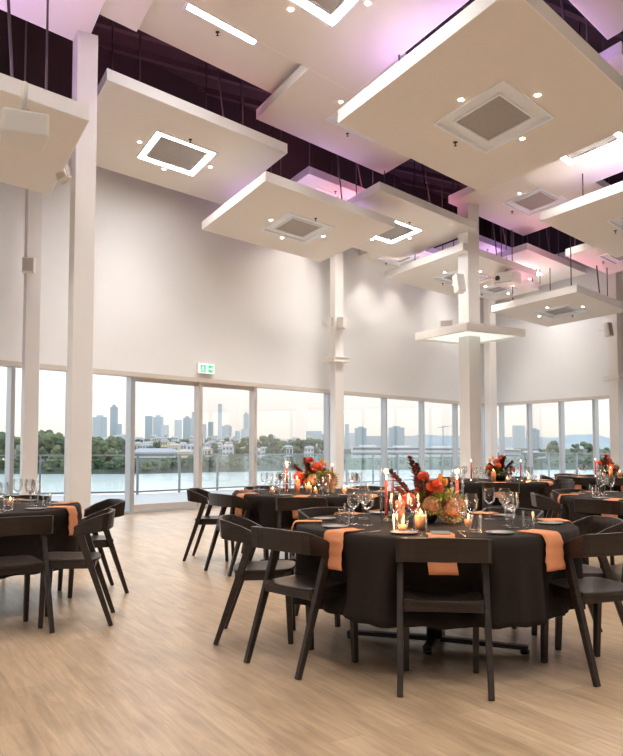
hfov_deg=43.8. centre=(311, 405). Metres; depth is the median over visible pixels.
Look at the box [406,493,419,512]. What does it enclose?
bowl
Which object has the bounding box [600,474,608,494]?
wine glass
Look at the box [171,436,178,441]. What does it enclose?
house
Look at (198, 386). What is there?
door
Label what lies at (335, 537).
napkin
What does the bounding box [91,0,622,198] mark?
ceiling
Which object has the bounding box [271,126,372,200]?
ceiling panel
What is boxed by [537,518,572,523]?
napkin
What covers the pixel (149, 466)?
tree
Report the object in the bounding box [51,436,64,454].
tree
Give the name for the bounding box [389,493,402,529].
wine glass
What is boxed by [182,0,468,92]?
ceiling panel
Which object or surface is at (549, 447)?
tree
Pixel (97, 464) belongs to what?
tree
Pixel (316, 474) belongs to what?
bowl
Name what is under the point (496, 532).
plate
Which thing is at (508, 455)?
block
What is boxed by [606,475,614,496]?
wine glass
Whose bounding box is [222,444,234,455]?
house
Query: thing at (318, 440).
tree
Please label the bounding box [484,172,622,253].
wall
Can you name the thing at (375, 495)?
napkin
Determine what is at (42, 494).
tumbler
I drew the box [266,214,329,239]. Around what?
diffuser
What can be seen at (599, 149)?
grille
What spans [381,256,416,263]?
diffuser
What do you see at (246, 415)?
tower block
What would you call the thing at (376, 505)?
dining chair
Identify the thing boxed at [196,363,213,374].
exit sign
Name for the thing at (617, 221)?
diffuser
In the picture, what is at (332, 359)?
shelf
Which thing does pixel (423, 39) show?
roof beam
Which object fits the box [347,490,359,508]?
bowl
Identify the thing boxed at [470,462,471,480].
taper candle
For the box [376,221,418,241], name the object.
diffuser
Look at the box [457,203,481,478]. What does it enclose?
column
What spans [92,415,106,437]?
tower block
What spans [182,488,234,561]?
dining chair
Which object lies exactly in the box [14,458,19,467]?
tree
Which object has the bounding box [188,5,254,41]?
light
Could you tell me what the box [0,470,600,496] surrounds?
river
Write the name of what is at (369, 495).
bowl
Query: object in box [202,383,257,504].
door
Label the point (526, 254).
ceiling panel
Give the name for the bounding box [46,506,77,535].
napkin
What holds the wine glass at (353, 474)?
on the tablecloth at (264, 513)
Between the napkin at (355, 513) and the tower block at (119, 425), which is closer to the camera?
the napkin at (355, 513)
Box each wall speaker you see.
[22,257,35,273]
[56,162,70,182]
[322,316,332,327]
[336,316,346,328]
[452,273,466,293]
[599,322,613,336]
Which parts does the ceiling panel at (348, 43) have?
frame trim, trim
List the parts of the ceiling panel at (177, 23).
frame trim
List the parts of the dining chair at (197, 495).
leg, backrest, leg, seat, seat frame, leg, leg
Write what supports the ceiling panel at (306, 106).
hanging from the ceiling at (594, 36)
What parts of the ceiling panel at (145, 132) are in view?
hanger rod, hanger rod, frame trim, trim, hanger rod, brace rod, hanger rod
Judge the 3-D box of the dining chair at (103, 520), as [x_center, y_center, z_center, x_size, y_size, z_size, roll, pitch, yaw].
[-1.651,1.133,5.495,0.498,0.778,0.476,1,-3,-12]
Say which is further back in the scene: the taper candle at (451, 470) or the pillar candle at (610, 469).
the pillar candle at (610, 469)
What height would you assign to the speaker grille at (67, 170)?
0.308 m
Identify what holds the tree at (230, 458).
on the bank
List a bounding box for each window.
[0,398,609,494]
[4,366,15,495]
[64,372,66,500]
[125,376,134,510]
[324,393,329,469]
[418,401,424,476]
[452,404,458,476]
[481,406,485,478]
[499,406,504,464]
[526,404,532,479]
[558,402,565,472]
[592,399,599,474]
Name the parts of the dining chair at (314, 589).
leg, backrest, seat frame, seat, leg, leg, leg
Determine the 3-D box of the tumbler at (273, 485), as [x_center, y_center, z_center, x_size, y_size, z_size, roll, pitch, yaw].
[-0.345,0.842,7.740,0.074,0.095,0.073,0,-3,0]
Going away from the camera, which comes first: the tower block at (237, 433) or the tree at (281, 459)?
the tree at (281, 459)
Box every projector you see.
[0,81,48,151]
[493,269,520,286]
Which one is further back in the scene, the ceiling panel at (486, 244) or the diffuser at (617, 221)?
the ceiling panel at (486, 244)
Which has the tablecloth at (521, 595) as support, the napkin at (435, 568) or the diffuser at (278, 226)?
the napkin at (435, 568)
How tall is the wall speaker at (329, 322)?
0.260 m
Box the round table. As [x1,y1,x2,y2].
[347,627,529,654]
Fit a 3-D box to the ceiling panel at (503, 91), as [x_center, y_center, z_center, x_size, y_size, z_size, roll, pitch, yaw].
[2.212,-5.229,9.518,2.916,3.637,4.644,-3,-4,42]
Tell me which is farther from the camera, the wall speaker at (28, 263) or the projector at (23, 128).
the wall speaker at (28, 263)
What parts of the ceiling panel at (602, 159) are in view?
frame trim, trim, hanger rod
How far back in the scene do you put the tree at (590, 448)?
577.93 m
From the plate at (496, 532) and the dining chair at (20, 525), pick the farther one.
the dining chair at (20, 525)
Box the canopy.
[415,322,524,343]
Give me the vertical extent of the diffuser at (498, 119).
0.015 m
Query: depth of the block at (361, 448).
479.06 m
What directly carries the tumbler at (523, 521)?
on the tablecloth at (521, 595)
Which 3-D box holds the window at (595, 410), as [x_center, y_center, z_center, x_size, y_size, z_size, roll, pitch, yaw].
[7.561,1.119,21.848,0.160,2.525,1.182,2,-4,-32]
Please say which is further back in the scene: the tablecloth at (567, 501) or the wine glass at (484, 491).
the tablecloth at (567, 501)
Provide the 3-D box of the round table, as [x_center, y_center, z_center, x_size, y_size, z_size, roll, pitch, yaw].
[0.760,1.108,4.806,1.690,0.744,1.690,-1,-3,21]
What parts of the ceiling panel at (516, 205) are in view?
trim, frame trim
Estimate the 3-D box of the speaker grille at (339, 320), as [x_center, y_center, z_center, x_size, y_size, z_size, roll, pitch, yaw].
[0.666,-1.965,18.183,0.160,0.229,0.044,-1,-4,25]
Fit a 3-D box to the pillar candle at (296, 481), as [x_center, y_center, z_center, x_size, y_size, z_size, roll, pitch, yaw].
[-0.150,0.816,8.017,0.058,0.179,0.057,-2,-4,31]
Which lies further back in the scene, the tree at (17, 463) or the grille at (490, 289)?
the tree at (17, 463)
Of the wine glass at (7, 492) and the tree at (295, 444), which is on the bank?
the tree at (295, 444)
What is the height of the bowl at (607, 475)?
0.112 m
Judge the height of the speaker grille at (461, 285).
0.352 m
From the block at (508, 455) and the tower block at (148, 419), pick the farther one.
the tower block at (148, 419)
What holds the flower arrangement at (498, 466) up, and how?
on the tablecloth at (470, 487)
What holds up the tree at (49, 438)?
on the bank
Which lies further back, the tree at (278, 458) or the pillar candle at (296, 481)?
the tree at (278, 458)
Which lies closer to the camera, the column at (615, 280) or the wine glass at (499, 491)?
the wine glass at (499, 491)
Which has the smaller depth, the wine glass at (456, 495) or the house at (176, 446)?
the wine glass at (456, 495)
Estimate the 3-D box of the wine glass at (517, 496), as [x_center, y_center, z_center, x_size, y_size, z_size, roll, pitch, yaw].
[1.168,0.607,4.508,0.079,0.205,0.080,1,-3,-10]
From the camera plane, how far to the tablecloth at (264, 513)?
7.49 m
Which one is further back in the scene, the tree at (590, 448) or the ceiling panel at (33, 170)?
the tree at (590, 448)
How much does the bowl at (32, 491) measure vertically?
0.112 m
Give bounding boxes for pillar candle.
[294,479,299,492]
[305,482,311,493]
[395,496,404,524]
[414,509,426,530]
[491,469,495,481]
[609,466,612,476]
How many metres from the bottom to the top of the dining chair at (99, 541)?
0.778 m
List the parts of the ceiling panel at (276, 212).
hanger rod, hanger rod, frame trim, trim, brace rod, hanger rod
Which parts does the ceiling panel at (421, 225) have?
trim, frame trim, brace rod, hanger rod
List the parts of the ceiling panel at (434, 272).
hanger rod, frame trim, trim, brace rod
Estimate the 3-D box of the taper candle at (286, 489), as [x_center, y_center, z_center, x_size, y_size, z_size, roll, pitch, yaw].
[-0.260,0.749,8.171,0.090,0.330,0.090,0,-3,6]
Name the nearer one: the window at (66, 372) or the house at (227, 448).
the window at (66, 372)
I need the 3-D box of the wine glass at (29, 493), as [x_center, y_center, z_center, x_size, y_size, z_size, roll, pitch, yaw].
[-2.273,0.705,6.259,0.080,0.205,0.079,0,-3,0]
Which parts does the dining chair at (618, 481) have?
backrest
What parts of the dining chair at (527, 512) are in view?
backrest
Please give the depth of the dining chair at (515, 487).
10.04 m
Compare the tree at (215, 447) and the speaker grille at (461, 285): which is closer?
the speaker grille at (461, 285)
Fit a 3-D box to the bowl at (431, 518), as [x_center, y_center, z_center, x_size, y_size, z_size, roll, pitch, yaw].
[0.710,0.690,4.809,0.162,0.071,0.162,0,-3,0]
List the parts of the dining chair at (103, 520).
leg, leg, seat, seat frame, leg, backrest, leg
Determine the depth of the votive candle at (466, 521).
4.60 m
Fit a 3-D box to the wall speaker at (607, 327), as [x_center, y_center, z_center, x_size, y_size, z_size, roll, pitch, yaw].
[7.657,-1.965,20.166,0.180,0.375,0.374,2,-4,-35]
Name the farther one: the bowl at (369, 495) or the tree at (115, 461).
the tree at (115, 461)
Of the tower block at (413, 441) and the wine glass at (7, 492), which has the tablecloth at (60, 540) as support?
the wine glass at (7, 492)
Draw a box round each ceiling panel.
[0,0,88,194]
[0,0,104,40]
[70,20,286,204]
[100,0,152,31]
[138,0,300,93]
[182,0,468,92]
[202,78,394,261]
[256,25,438,173]
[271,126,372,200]
[337,164,476,260]
[338,0,622,192]
[359,164,442,266]
[385,160,536,297]
[431,183,513,253]
[448,177,609,235]
[453,192,540,300]
[491,178,622,326]
[495,228,586,285]
[521,35,622,196]
[540,22,622,257]
[565,177,622,274]
[569,0,622,39]
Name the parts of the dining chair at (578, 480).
backrest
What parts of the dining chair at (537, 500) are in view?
backrest, leg, leg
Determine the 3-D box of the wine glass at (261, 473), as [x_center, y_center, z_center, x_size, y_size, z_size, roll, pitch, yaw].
[-0.501,0.814,8.223,0.079,0.205,0.080,1,-3,-17]
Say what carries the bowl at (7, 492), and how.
on the wine glass at (7, 492)
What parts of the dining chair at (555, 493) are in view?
backrest, leg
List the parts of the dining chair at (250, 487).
backrest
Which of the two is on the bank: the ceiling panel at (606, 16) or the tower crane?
the tower crane
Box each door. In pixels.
[133,377,202,510]
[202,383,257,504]
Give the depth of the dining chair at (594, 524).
4.81 m
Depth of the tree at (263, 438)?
480.29 m
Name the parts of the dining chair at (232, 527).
leg, backrest, leg, seat frame, seat, leg, leg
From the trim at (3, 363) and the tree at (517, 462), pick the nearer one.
the trim at (3, 363)
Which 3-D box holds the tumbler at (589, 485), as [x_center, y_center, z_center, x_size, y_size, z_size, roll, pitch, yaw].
[2.858,0.850,7.870,0.074,0.095,0.073,0,-3,0]
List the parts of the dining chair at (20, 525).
seat, seat frame, leg, backrest, leg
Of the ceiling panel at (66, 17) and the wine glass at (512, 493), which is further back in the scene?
the ceiling panel at (66, 17)
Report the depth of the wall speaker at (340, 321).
18.18 m
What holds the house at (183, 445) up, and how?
on the bank
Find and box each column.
[19,189,42,494]
[65,30,97,518]
[330,252,343,487]
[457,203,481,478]
[483,298,497,478]
[606,271,622,472]
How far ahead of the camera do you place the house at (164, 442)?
596.50 m
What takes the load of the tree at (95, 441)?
on the bank
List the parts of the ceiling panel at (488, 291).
trim, frame trim, hanger rod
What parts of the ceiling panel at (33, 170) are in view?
brace rod, hanger rod, hanger rod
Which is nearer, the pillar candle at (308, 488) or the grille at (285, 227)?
the pillar candle at (308, 488)
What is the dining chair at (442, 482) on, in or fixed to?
on the floor at (155, 681)
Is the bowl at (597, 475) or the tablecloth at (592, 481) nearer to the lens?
the bowl at (597, 475)
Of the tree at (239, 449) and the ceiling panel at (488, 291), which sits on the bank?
the tree at (239, 449)
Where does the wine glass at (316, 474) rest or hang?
on the tablecloth at (264, 513)
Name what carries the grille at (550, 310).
attached to the ceiling panel at (573, 303)
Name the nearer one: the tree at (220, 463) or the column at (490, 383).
the column at (490, 383)
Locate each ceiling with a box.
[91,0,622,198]
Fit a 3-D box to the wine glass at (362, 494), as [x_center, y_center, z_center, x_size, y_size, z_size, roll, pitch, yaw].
[0.335,0.614,4.643,0.080,0.205,0.079,0,-3,0]
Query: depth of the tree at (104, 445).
338.71 m
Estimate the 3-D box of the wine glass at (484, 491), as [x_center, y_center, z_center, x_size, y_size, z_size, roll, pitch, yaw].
[1.163,0.638,5.066,0.080,0.205,0.079,0,-3,0]
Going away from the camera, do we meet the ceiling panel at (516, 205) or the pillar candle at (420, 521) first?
the pillar candle at (420, 521)
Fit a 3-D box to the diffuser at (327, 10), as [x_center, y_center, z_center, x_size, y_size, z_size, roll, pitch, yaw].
[0.111,-4.445,7.878,1.359,0.015,1.977,0,-3,0]
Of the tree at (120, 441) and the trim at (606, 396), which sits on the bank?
the tree at (120, 441)
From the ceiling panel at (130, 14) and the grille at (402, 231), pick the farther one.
the grille at (402, 231)
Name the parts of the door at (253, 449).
handle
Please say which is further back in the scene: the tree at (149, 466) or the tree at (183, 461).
the tree at (183, 461)
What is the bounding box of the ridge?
[387,435,525,448]
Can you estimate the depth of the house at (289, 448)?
460.04 m
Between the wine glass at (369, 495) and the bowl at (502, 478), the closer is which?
the wine glass at (369, 495)
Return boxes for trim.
[0,360,484,405]
[124,491,405,513]
[497,395,608,405]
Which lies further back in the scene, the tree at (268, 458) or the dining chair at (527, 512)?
the tree at (268, 458)
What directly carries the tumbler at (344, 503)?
on the tablecloth at (521, 595)
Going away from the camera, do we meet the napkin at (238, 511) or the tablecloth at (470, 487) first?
the napkin at (238, 511)
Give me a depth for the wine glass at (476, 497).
4.41 m
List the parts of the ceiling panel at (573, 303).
hanger rod, hanger rod, frame trim, trim, hanger rod, brace rod, hanger rod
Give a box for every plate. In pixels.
[25,507,45,509]
[51,503,69,504]
[313,517,335,519]
[322,524,347,527]
[370,511,390,513]
[390,530,417,534]
[485,530,513,534]
[493,514,515,516]
[538,521,562,524]
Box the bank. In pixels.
[0,439,609,473]
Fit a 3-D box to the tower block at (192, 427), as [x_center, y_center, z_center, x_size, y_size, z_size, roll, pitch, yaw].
[-388.816,87.583,2576.424,18.239,132.645,14.591,0,-3,0]
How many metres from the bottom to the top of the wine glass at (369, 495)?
0.205 m
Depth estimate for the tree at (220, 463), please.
345.56 m
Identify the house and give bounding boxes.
[135,442,143,449]
[140,444,151,447]
[160,439,169,446]
[167,443,180,449]
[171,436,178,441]
[180,443,187,448]
[187,444,193,455]
[203,447,212,456]
[217,442,222,448]
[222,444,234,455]
[248,448,261,457]
[260,447,267,455]
[283,445,292,456]
[304,446,313,457]
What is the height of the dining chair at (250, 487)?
0.778 m
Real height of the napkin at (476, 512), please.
0.190 m
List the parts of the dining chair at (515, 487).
leg, seat, backrest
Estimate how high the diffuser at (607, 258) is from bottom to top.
0.015 m
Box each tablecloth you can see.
[0,500,81,578]
[230,488,394,528]
[293,512,585,629]
[442,479,555,516]
[558,475,622,491]
[560,492,622,521]
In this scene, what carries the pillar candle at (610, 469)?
on the tablecloth at (592, 481)
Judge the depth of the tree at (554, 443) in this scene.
584.39 m
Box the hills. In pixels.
[512,434,609,448]
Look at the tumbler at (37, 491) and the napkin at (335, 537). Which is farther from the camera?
the tumbler at (37, 491)
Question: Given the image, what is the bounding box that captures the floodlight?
[440,319,453,327]
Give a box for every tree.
[0,431,15,457]
[0,458,4,469]
[14,437,19,457]
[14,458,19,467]
[38,429,52,461]
[38,432,47,459]
[43,432,63,458]
[43,459,58,470]
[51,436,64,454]
[54,459,61,466]
[60,459,63,469]
[91,436,100,462]
[93,459,104,468]
[97,435,118,462]
[104,461,111,468]
[108,437,124,456]
[110,456,124,470]
[141,461,152,470]
[149,461,157,469]
[153,441,160,447]
[159,457,171,470]
[170,460,177,467]
[177,457,185,465]
[185,455,193,469]
[206,459,214,466]
[212,446,218,452]
[214,460,224,468]
[224,455,236,467]
[234,456,242,466]
[235,441,243,453]
[241,438,248,453]
[244,458,248,466]
[257,435,268,447]
[261,455,273,465]
[262,434,273,447]
[265,448,274,456]
[269,438,279,453]
[273,456,280,464]
[277,440,286,455]
[279,458,292,467]
[291,459,298,466]
[292,438,300,452]
[299,440,305,452]
[305,438,316,452]
[316,438,321,452]
[319,440,323,452]
[513,457,520,464]
[543,444,552,454]
[548,440,558,454]
[551,458,558,465]
[570,444,579,454]
[576,441,588,455]
[583,456,592,464]
[587,443,592,454]
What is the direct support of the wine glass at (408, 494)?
on the tablecloth at (521, 595)
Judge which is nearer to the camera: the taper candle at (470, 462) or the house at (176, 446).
the taper candle at (470, 462)
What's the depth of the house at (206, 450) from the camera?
435.77 m
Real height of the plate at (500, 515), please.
0.013 m
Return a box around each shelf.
[323,356,350,363]
[602,374,622,380]
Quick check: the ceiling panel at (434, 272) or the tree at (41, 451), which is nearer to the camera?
the ceiling panel at (434, 272)
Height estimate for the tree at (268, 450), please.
5.923 m
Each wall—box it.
[0,9,483,247]
[0,158,484,402]
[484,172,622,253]
[495,252,608,402]
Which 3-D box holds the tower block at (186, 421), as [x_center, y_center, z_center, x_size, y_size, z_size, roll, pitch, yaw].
[-399.200,91.279,2488.385,24.000,114.740,19.200,0,-3,0]
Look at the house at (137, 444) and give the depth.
464.10 m
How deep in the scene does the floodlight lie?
16.68 m
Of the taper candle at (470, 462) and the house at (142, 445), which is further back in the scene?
the house at (142, 445)
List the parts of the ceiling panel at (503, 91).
trim, frame trim, brace rod, hanger rod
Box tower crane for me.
[438,425,451,445]
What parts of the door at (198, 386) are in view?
handle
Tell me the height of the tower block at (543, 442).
29.690 m
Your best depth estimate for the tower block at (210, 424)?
2300.04 m
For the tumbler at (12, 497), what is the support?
on the tablecloth at (60, 540)
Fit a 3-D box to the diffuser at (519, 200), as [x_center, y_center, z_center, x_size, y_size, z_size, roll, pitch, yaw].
[4.886,-4.481,16.896,1.359,0.015,1.977,0,-3,0]
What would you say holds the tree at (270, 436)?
on the bank
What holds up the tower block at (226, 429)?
on the bank
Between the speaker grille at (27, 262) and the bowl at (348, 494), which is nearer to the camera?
the bowl at (348, 494)
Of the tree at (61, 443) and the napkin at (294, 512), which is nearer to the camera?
the napkin at (294, 512)
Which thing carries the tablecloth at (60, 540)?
on the round table
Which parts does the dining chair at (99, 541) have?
leg, leg, leg, seat frame, seat, backrest, leg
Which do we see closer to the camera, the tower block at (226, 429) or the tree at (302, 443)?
the tree at (302, 443)
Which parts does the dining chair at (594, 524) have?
leg, leg, leg, seat, backrest, leg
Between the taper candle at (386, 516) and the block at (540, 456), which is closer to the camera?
the taper candle at (386, 516)
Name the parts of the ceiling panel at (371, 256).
frame trim, brace rod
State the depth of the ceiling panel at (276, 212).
14.67 m
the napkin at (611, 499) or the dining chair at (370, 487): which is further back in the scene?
the dining chair at (370, 487)
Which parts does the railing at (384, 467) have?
post, post, post, post, rail, post, balustrade, handrail, post, post, post, post, post, post, post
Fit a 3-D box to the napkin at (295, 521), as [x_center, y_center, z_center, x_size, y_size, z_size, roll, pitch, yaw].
[-0.035,0.827,4.821,0.201,0.226,0.156,0,-3,0]
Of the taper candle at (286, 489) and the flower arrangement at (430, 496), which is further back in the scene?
the taper candle at (286, 489)
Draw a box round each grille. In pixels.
[23,258,32,270]
[65,162,70,175]
[147,137,205,169]
[277,219,319,236]
[312,0,341,12]
[336,317,342,326]
[378,223,411,239]
[457,96,529,139]
[457,274,465,289]
[488,287,506,291]
[516,192,555,209]
[545,307,575,314]
[569,135,616,157]
[609,323,613,334]
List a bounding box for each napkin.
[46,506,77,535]
[54,501,81,518]
[235,493,258,515]
[289,520,321,558]
[292,495,309,518]
[323,528,364,570]
[335,512,364,514]
[355,494,379,511]
[426,532,458,574]
[474,511,498,514]
[493,482,505,497]
[517,529,565,571]
[537,481,552,496]
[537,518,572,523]
[557,494,577,515]
[601,498,622,517]
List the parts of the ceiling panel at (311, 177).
frame trim, brace rod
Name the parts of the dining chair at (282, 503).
leg, seat, backrest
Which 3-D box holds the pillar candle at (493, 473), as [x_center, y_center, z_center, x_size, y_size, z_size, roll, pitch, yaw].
[2.540,0.972,10.813,0.058,0.179,0.057,2,-4,-36]
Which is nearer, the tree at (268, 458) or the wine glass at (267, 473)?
the wine glass at (267, 473)
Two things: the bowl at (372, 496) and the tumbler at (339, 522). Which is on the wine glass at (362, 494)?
the bowl at (372, 496)
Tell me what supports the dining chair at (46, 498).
on the floor at (155, 681)
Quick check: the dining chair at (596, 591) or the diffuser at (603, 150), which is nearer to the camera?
the dining chair at (596, 591)
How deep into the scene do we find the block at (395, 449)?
479.06 m
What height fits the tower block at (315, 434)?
45.523 m
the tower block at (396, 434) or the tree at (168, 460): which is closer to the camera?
the tree at (168, 460)
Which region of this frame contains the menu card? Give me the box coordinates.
[431,531,450,533]
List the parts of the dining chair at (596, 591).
leg, leg, seat, seat frame, backrest, leg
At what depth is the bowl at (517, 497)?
4.53 m
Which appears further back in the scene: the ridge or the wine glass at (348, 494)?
the ridge
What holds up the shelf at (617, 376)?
attached to the column at (615, 280)
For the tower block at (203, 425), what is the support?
on the bank
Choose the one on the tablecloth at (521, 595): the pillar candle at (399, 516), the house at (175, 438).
the pillar candle at (399, 516)
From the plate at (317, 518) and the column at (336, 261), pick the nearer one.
the plate at (317, 518)
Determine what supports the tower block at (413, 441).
on the bank
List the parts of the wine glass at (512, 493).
stem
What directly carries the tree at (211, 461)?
on the bank
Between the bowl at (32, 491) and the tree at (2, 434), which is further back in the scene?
the tree at (2, 434)
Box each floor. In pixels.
[0,494,622,755]
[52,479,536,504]
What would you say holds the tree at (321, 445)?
on the bank
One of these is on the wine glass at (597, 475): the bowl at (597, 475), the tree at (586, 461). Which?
the bowl at (597, 475)
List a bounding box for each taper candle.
[283,461,290,492]
[379,469,392,521]
[389,478,394,515]
[450,469,463,521]
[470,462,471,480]
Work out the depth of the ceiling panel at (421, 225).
16.39 m
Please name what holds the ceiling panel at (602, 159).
hanging from the ceiling at (594, 36)
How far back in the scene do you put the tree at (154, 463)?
328.45 m
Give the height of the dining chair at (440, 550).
0.778 m
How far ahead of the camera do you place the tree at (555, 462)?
392.05 m
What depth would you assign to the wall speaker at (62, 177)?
9.51 m
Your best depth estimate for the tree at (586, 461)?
396.29 m
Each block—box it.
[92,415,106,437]
[110,405,117,435]
[118,424,121,434]
[145,416,152,438]
[153,415,162,436]
[161,425,168,437]
[174,420,181,438]
[183,416,191,438]
[191,412,193,435]
[202,424,205,438]
[208,422,213,438]
[218,404,221,438]
[222,425,231,438]
[235,431,239,438]
[241,429,248,437]
[243,412,248,428]
[306,431,321,439]
[345,424,348,448]
[349,433,354,448]
[351,445,380,458]
[354,427,366,445]
[367,436,380,445]
[387,446,418,458]
[388,426,404,446]
[405,436,418,446]
[425,446,459,458]
[497,448,519,457]
[505,437,511,447]
[512,425,524,447]
[520,451,546,458]
[526,428,539,448]
[540,439,548,448]
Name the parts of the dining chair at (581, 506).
backrest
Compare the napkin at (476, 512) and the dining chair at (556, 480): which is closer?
the napkin at (476, 512)
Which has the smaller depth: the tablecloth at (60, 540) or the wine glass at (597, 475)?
the tablecloth at (60, 540)
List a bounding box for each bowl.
[0,482,8,496]
[13,479,22,491]
[25,480,34,493]
[31,480,40,494]
[315,474,322,485]
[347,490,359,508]
[352,474,359,483]
[357,487,367,502]
[359,487,370,504]
[361,491,373,509]
[389,493,402,512]
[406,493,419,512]
[416,511,437,522]
[454,494,468,513]
[464,493,477,512]
[483,487,495,504]
[496,475,506,480]
[498,488,510,504]
[501,491,514,509]
[505,492,518,511]
[596,475,604,486]
[606,475,614,486]
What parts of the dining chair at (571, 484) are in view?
leg, backrest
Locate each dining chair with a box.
[0,495,49,500]
[0,515,54,633]
[38,508,114,627]
[57,499,128,597]
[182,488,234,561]
[204,493,268,576]
[213,514,295,644]
[241,486,294,555]
[243,526,358,679]
[276,497,327,559]
[295,507,354,626]
[352,486,384,489]
[361,495,406,512]
[396,538,494,700]
[439,482,460,506]
[481,507,543,628]
[482,483,519,508]
[530,492,585,563]
[531,515,622,649]
[538,481,574,517]
[540,475,554,479]
[540,532,622,686]
[552,489,614,564]
[553,479,573,517]
[554,473,570,479]
[557,477,589,516]
[574,499,622,582]
[610,478,622,490]
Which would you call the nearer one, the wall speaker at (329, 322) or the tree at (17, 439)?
the wall speaker at (329, 322)
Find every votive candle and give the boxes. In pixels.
[6,497,13,505]
[397,519,407,529]
[463,514,473,525]
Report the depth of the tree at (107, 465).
326.14 m
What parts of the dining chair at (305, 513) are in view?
leg, backrest, leg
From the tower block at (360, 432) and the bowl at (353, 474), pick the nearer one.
the bowl at (353, 474)
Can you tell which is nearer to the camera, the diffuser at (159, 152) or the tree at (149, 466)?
the diffuser at (159, 152)
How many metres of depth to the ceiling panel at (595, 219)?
13.49 m
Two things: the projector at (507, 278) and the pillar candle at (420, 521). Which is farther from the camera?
the projector at (507, 278)
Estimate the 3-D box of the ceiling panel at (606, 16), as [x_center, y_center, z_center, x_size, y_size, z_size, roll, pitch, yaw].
[2.930,-5.761,6.281,2.916,2.938,4.644,-3,-4,42]
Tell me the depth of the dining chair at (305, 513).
5.74 m
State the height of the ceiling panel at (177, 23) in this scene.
1.889 m
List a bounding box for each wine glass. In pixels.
[0,482,8,509]
[13,479,22,503]
[25,480,34,505]
[31,480,40,506]
[261,473,267,491]
[266,473,272,492]
[275,474,282,493]
[315,474,322,494]
[323,474,329,494]
[347,490,359,524]
[352,474,359,493]
[357,487,367,517]
[359,487,370,519]
[361,491,373,525]
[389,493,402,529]
[406,493,419,529]
[454,494,468,531]
[464,493,477,529]
[483,487,495,519]
[498,488,510,519]
[501,491,514,526]
[505,492,518,527]
[596,475,604,496]
[598,474,605,493]
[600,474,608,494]
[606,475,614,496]
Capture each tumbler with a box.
[3,497,13,510]
[30,491,38,502]
[42,494,51,505]
[273,485,280,494]
[338,509,349,525]
[343,503,354,517]
[392,514,404,529]
[469,515,481,532]
[504,504,514,518]
[522,511,534,527]
[589,485,596,493]
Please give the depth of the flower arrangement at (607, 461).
12.71 m
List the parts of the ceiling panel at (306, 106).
frame trim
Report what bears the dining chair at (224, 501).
on the floor at (155, 681)
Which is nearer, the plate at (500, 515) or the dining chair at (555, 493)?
the plate at (500, 515)
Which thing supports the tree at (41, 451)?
on the bank
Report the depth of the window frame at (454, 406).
23.47 m
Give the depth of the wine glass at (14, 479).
6.54 m
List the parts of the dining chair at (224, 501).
leg, backrest, leg, leg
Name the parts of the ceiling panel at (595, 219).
hanger rod, frame trim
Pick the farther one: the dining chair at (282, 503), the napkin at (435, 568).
the dining chair at (282, 503)
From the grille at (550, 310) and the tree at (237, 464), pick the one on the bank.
the tree at (237, 464)
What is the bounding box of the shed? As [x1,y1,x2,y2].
[177,449,193,457]
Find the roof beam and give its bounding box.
[416,37,425,45]
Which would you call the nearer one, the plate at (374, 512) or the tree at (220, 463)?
the plate at (374, 512)
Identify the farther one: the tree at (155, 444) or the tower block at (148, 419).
the tower block at (148, 419)
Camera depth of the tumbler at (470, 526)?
4.26 m
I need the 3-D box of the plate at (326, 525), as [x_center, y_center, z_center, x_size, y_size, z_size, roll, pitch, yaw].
[0.137,0.703,4.506,0.152,0.013,0.152,0,-3,0]
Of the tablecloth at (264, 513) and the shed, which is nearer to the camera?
the tablecloth at (264, 513)
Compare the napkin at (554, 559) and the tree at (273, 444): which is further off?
the tree at (273, 444)
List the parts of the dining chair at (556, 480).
backrest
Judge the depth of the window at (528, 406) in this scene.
23.37 m
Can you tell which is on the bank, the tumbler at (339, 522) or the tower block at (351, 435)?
the tower block at (351, 435)
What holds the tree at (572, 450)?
on the bank
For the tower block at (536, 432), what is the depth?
1588.92 m
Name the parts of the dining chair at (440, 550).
leg, leg, seat, seat frame, backrest, leg, leg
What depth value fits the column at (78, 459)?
9.57 m
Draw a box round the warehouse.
[135,448,178,457]
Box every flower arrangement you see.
[291,457,338,491]
[386,456,466,523]
[484,455,514,480]
[596,454,619,476]
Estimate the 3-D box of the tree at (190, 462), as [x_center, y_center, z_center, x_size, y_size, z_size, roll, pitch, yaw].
[-51.721,24.954,339.431,7.030,6.640,6.659,-1,-3,23]
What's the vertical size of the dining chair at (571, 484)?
0.778 m
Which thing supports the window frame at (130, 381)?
in the wall at (172, 295)
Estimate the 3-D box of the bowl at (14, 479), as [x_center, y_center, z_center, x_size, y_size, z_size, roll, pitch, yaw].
[-2.474,0.673,6.528,0.080,0.112,0.079,0,-3,0]
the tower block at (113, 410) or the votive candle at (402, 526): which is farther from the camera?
the tower block at (113, 410)
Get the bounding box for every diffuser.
[139,132,213,173]
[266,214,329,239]
[298,0,353,21]
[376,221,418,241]
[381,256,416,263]
[437,271,484,282]
[439,83,547,148]
[480,286,511,294]
[506,188,564,213]
[538,305,583,316]
[563,132,622,161]
[603,254,622,262]
[613,217,622,226]
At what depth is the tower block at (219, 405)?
2391.08 m
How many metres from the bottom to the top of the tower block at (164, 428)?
80.129 m
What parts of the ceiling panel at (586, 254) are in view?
frame trim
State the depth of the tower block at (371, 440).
1678.23 m
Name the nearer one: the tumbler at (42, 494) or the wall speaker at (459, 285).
the tumbler at (42, 494)

